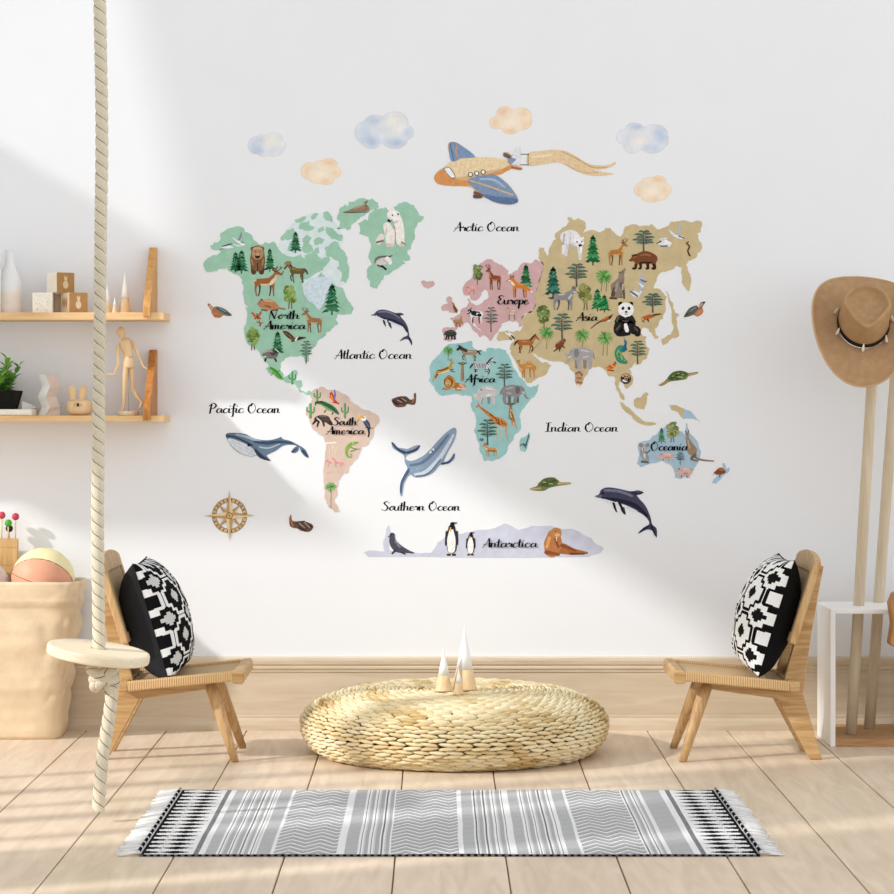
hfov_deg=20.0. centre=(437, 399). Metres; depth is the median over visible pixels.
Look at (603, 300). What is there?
print
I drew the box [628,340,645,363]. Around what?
print
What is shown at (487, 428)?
print
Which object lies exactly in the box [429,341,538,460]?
map africa
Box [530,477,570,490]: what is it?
sticker
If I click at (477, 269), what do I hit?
print
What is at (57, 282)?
block
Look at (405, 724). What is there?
pouf
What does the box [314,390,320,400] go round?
print
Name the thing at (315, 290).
print
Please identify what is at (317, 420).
print
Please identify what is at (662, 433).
print
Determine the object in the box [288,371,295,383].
print
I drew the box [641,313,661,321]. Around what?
print
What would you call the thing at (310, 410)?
print
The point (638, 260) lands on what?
print
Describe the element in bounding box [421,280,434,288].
sticker
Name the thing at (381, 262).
print
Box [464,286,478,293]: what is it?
print
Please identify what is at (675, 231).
print
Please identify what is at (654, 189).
sticker
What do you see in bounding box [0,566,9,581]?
ball
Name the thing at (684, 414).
map
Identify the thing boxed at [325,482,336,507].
print
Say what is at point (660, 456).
print
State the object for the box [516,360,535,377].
print
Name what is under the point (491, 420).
print
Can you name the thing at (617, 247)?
print
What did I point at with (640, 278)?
print
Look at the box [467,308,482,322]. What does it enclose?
print
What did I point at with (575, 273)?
print
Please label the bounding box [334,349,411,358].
lettering
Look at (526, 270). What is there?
print
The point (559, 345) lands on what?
print
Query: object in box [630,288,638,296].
print
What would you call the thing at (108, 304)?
cone
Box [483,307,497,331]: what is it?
print
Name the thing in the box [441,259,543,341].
map europe
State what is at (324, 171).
sticker
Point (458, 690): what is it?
cone
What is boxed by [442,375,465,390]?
print
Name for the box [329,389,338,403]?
print
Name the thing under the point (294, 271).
print
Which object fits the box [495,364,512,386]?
print
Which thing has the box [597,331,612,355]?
print
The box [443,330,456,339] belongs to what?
print
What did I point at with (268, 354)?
print
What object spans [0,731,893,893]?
floor
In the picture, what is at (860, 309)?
cowboy hat
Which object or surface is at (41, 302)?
block
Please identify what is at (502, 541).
antarctica map
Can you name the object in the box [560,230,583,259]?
print
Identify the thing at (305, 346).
print
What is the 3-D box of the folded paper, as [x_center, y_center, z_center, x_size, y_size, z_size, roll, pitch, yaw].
[-1.595,0.019,9.915,0.060,0.032,0.066,0,0,-5]
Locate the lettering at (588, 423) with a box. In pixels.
[545,422,616,431]
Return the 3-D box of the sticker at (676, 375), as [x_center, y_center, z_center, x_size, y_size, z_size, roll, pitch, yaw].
[0.947,-0.086,9.999,0.157,0.060,0.002,0,0,0]
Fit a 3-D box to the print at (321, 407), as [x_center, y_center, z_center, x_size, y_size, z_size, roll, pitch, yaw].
[-0.437,0.031,9.998,0.096,0.055,0.001,0,0,0]
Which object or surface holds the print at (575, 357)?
attached to the map asia
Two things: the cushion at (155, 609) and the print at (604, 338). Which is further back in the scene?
the print at (604, 338)
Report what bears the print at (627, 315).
attached to the map asia
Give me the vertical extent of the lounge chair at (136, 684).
0.756 m
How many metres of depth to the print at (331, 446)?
10.00 m
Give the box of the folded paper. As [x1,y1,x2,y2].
[22,401,36,408]
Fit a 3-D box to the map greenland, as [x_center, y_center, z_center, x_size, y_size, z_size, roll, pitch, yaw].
[-0.227,-0.617,9.999,0.344,0.357,0.002,0,0,0]
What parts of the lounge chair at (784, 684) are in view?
seat rail, leg, leg, seat rail, seat panel, seat rail, seat rail, frame, panel, rail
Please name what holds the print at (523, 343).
on the map asia
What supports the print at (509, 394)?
attached to the map africa
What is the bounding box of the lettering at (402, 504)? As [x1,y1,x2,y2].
[381,501,458,510]
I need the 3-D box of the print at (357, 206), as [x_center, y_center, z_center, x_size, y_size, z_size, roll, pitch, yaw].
[-0.322,-0.761,9.998,0.104,0.048,0.001,0,0,0]
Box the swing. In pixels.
[46,0,149,811]
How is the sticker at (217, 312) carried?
attached to the wall
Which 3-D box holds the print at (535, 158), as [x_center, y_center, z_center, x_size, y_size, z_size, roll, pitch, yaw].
[0.510,-0.934,9.999,0.380,0.103,0.001,0,0,0]
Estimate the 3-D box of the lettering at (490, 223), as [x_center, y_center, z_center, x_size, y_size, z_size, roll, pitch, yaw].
[0.190,-0.683,9.999,0.260,0.039,0.001,0,0,0]
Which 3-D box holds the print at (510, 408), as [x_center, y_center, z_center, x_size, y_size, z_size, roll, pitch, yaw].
[0.286,0.044,9.998,0.046,0.067,0.001,0,0,0]
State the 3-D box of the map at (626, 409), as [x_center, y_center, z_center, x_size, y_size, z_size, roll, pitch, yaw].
[0.788,0.053,9.999,0.145,0.096,0.001,0,0,0]
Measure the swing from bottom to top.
2.742 m
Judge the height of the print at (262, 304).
0.050 m
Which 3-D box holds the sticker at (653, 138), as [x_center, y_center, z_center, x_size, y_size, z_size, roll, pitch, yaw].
[0.805,-1.032,9.999,0.208,0.124,0.001,0,0,0]
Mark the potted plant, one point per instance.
(10, 398)
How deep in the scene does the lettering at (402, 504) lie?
10.00 m
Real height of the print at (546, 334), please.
0.089 m
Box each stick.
[0,512,5,538]
[5,519,11,538]
[6,525,12,537]
[12,513,18,538]
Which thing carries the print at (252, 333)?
attached to the north america map at (293, 293)
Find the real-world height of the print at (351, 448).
0.065 m
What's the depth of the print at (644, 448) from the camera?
10.00 m
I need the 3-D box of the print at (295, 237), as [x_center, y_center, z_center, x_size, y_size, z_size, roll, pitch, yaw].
[-0.561,-0.621,9.998,0.062,0.086,0.001,0,0,0]
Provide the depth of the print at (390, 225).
10.00 m
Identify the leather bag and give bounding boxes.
[887,591,893,645]
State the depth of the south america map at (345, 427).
10.00 m
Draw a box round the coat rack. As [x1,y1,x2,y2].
[817,343,893,746]
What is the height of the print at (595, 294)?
0.090 m
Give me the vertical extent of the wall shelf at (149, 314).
0.291 m
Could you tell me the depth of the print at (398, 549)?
10.00 m
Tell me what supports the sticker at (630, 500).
attached to the wall
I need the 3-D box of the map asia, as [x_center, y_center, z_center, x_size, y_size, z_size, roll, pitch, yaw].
[0.636,-0.360,9.997,0.810,0.721,0.005,0,0,0]
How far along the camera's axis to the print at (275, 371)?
10.00 m
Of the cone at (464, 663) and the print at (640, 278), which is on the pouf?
the cone at (464, 663)
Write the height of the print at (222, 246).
0.025 m
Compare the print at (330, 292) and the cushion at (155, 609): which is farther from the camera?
the print at (330, 292)
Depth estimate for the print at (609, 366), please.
10.00 m
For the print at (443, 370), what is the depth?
10.00 m
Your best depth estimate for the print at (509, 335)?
10.00 m
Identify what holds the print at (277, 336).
attached to the north america map at (293, 293)
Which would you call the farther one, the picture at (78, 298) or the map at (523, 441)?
the map at (523, 441)
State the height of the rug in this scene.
0.016 m
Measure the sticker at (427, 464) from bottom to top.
0.272 m
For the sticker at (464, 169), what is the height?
0.248 m
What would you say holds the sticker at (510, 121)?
attached to the wall
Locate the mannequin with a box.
[106,327,147,414]
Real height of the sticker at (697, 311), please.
0.062 m
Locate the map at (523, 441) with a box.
[519,433,529,451]
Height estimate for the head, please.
0.120 m
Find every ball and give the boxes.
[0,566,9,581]
[11,548,74,581]
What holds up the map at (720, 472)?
attached to the wall
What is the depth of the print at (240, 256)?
10.00 m
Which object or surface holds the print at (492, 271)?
attached to the map europe
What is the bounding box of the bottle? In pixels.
[1,250,21,311]
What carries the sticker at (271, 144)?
attached to the wall
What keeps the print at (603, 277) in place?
on the map asia
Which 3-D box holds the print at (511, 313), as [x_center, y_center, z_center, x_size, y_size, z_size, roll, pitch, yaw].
[0.289,-0.341,9.998,0.051,0.051,0.001,0,0,0]
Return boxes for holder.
[0,538,18,581]
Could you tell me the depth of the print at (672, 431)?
10.00 m
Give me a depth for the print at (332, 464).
10.00 m
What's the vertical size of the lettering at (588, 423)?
0.040 m
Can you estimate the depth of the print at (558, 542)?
10.00 m
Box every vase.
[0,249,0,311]
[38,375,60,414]
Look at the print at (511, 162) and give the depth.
10.00 m
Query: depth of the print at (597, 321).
10.00 m
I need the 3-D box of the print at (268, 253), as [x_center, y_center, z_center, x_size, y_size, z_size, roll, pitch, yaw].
[-0.662,-0.551,9.998,0.052,0.094,0.001,0,0,0]
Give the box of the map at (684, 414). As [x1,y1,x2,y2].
[669,405,698,420]
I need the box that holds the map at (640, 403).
[634,392,647,409]
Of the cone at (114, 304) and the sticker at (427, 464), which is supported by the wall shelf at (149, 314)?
the cone at (114, 304)
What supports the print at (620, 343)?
attached to the map asia
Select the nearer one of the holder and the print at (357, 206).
the holder
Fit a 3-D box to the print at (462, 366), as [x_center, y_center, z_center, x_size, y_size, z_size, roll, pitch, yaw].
[0.096,-0.112,9.998,0.041,0.075,0.001,0,0,0]
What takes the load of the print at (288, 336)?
attached to the north america map at (293, 293)
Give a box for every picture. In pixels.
[63,276,67,288]
[76,296,80,308]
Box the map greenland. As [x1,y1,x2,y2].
[337,198,423,288]
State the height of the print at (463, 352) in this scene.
0.065 m
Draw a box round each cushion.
[119,556,193,677]
[731,553,800,676]
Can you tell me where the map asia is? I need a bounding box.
[497,217,701,399]
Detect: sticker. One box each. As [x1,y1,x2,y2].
[205,490,253,540]
[208,303,231,317]
[226,433,308,460]
[248,132,285,156]
[289,515,312,531]
[301,158,341,184]
[354,111,413,148]
[371,310,411,344]
[392,393,415,406]
[392,428,456,496]
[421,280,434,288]
[434,142,615,204]
[489,106,531,133]
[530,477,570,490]
[595,487,656,537]
[616,122,668,153]
[634,175,671,202]
[659,371,697,385]
[684,302,704,316]
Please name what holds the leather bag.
hanging from the coat rack
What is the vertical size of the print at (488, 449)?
0.054 m
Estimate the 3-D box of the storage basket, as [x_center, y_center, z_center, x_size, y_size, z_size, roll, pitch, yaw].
[-1.740,0.997,9.825,0.739,0.605,0.269,0,0,0]
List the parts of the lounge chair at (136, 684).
rail, panel, frame, seat rail, frame, seat rail, seat panel, seat rail, leg, leg, seat rail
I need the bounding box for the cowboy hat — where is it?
[811,276,893,386]
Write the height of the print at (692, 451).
0.125 m
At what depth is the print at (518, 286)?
10.00 m
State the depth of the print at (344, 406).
10.00 m
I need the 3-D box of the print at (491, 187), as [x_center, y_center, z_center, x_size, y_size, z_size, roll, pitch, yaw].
[0.217,-0.829,9.997,0.197,0.118,0.001,0,0,0]
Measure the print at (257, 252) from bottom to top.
0.116 m
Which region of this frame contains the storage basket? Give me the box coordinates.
[0,577,86,739]
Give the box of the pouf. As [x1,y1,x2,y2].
[299,677,609,771]
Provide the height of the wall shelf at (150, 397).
0.282 m
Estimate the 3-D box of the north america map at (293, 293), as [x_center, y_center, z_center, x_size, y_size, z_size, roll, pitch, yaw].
[-0.628,-0.381,9.997,0.594,0.727,0.005,0,0,0]
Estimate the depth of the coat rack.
9.67 m
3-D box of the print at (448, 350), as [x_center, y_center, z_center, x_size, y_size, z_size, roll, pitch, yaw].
[0.042,-0.186,9.998,0.044,0.060,0.001,0,0,0]
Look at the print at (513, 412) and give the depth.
10.00 m
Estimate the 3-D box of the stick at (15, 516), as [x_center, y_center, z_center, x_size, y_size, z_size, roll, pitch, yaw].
[-1.655,0.493,9.948,0.029,0.100,0.029,0,0,0]
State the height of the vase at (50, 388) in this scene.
0.158 m
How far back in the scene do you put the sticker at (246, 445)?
10.00 m
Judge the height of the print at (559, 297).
0.098 m
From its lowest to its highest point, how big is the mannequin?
0.346 m
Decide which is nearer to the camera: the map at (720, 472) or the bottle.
the bottle
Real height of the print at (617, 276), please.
0.124 m
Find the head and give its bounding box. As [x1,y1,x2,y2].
[67,385,92,414]
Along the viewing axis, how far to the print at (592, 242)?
10.00 m
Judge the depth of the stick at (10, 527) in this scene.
9.95 m
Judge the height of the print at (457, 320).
0.045 m
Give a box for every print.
[219,243,232,249]
[230,252,241,272]
[233,232,244,246]
[234,250,247,273]
[246,327,259,349]
[250,245,264,274]
[252,311,260,319]
[253,266,283,295]
[257,299,284,310]
[262,348,278,361]
[264,249,273,271]
[269,367,282,379]
[272,331,283,352]
[283,285,296,308]
[283,331,305,341]
[284,261,307,282]
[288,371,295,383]
[290,232,301,252]
[300,341,311,363]
[301,307,322,332]
[302,277,332,309]
[306,403,314,418]
[312,415,332,426]
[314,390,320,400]
[315,401,338,414]
[322,284,338,314]
[325,441,336,457]
[325,457,343,472]
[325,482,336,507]
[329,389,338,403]
[341,403,348,417]
[343,201,368,212]
[345,442,357,457]
[357,416,370,436]
[374,255,391,269]
[375,207,405,246]
[388,533,413,554]
[432,359,454,381]
[434,142,511,185]
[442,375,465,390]
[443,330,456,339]
[444,345,452,359]
[445,522,457,555]
[453,316,462,326]
[456,345,480,360]
[458,362,466,380]
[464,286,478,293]
[466,532,475,555]
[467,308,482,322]
[468,174,517,203]
[470,357,495,375]
[473,264,482,284]
[473,386,497,403]
[476,405,507,440]
[478,419,497,444]
[482,443,497,455]
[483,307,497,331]
[485,264,500,289]
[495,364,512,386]
[500,385,528,403]
[503,147,521,169]
[505,307,517,319]
[505,330,514,339]
[505,403,515,419]
[507,275,532,297]
[510,409,516,429]
[514,334,538,352]
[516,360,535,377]
[520,150,615,175]
[520,264,532,286]
[520,434,528,448]
[536,305,549,327]
[539,327,553,348]
[544,528,587,556]
[545,267,560,297]
[548,286,578,309]
[551,313,572,339]
[553,339,565,351]
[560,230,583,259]
[565,263,586,286]
[565,347,594,368]
[575,328,588,346]
[575,371,582,386]
[578,283,591,309]
[585,235,599,264]
[590,289,601,310]
[590,314,612,328]
[596,270,610,291]
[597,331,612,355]
[598,295,609,312]
[605,362,616,370]
[608,238,627,264]
[609,268,625,298]
[614,302,640,336]
[615,338,626,363]
[620,373,630,383]
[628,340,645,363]
[629,251,657,269]
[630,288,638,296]
[632,230,653,250]
[635,273,646,296]
[639,443,649,462]
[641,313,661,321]
[643,293,662,312]
[656,238,671,246]
[657,453,673,460]
[658,427,665,443]
[666,422,678,442]
[668,224,683,238]
[675,467,692,477]
[676,452,684,464]
[685,430,713,461]
[713,468,725,476]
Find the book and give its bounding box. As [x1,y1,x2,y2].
[0,409,38,415]
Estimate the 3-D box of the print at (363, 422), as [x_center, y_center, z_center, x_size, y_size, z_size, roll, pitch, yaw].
[-0.287,0.104,9.998,0.066,0.086,0.001,0,0,0]
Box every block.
[32,293,54,311]
[47,272,73,292]
[55,294,60,311]
[61,292,87,311]
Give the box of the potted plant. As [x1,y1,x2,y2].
[0,352,22,408]
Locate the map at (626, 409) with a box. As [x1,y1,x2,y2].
[620,402,656,425]
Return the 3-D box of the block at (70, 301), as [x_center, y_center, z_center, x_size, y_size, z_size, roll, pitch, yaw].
[-1.412,-0.377,9.850,0.079,0.078,0.079,0,0,-33]
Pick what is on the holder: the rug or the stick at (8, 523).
the stick at (8, 523)
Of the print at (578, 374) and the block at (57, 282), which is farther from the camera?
the print at (578, 374)
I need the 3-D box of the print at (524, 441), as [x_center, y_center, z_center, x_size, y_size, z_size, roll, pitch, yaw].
[0.340,0.163,9.998,0.037,0.057,0.001,0,0,0]
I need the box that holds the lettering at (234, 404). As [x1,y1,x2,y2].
[209,403,279,416]
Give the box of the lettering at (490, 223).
[453,222,517,231]
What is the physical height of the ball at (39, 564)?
0.245 m
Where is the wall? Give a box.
[0,0,893,655]
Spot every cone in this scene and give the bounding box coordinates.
[105,286,111,311]
[112,298,116,311]
[119,273,130,311]
[435,648,451,691]
[452,626,476,690]
[453,667,463,694]
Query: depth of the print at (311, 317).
10.00 m
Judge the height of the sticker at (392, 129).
0.149 m
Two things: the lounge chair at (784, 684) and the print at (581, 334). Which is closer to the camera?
the lounge chair at (784, 684)
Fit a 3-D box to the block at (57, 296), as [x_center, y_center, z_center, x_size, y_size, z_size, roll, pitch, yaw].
[-1.473,-0.376,9.938,0.076,0.076,0.076,0,0,-18]
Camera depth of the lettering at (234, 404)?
10.00 m
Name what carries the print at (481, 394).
on the map africa
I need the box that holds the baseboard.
[66,656,893,730]
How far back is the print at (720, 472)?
10.00 m
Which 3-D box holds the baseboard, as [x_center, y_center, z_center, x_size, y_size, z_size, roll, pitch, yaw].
[0.500,1.155,9.987,7.400,0.290,0.026,0,0,0]
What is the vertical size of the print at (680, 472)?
0.044 m
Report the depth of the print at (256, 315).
10.00 m
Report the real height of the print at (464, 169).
0.174 m
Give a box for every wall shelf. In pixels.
[0,247,169,321]
[0,350,169,421]
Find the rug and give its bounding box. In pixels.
[115,788,784,856]
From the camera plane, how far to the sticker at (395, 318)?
10.00 m
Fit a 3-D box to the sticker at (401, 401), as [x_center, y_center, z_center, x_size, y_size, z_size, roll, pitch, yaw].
[-0.134,0.000,9.999,0.097,0.057,0.002,0,0,0]
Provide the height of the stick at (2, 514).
0.106 m
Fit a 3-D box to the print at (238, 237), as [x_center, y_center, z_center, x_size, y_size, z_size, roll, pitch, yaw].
[-0.785,-0.633,9.998,0.050,0.058,0.001,0,0,0]
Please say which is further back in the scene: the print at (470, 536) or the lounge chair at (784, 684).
the print at (470, 536)
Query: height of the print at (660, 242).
0.036 m
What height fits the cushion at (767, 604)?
0.419 m
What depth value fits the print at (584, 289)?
10.00 m
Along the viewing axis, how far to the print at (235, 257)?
10.00 m
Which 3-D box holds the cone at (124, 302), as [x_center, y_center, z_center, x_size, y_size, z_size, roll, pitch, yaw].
[-1.222,-0.420,9.900,0.049,0.165,0.049,0,0,0]
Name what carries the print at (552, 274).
attached to the map asia
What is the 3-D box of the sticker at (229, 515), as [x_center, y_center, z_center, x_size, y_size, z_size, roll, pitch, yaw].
[-0.821,0.455,9.998,0.202,0.202,0.004,0,0,0]
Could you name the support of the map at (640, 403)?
attached to the wall
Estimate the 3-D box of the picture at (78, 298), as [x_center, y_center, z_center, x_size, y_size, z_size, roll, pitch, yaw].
[-1.390,-0.378,9.817,0.024,0.051,0.001,0,0,-33]
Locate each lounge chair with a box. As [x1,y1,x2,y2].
[104,549,252,761]
[663,549,823,761]
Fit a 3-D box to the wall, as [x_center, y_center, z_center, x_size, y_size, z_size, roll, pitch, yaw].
[0.400,-1.850,10.075,7.600,6.300,0.150,0,0,0]
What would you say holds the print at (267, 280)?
attached to the north america map at (293, 293)
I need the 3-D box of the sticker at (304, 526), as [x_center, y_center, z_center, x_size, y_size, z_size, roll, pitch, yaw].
[-0.539,0.485,9.999,0.095,0.068,0.002,0,0,0]
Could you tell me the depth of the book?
9.77 m
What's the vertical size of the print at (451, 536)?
0.133 m
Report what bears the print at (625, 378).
attached to the map asia
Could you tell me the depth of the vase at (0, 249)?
9.81 m

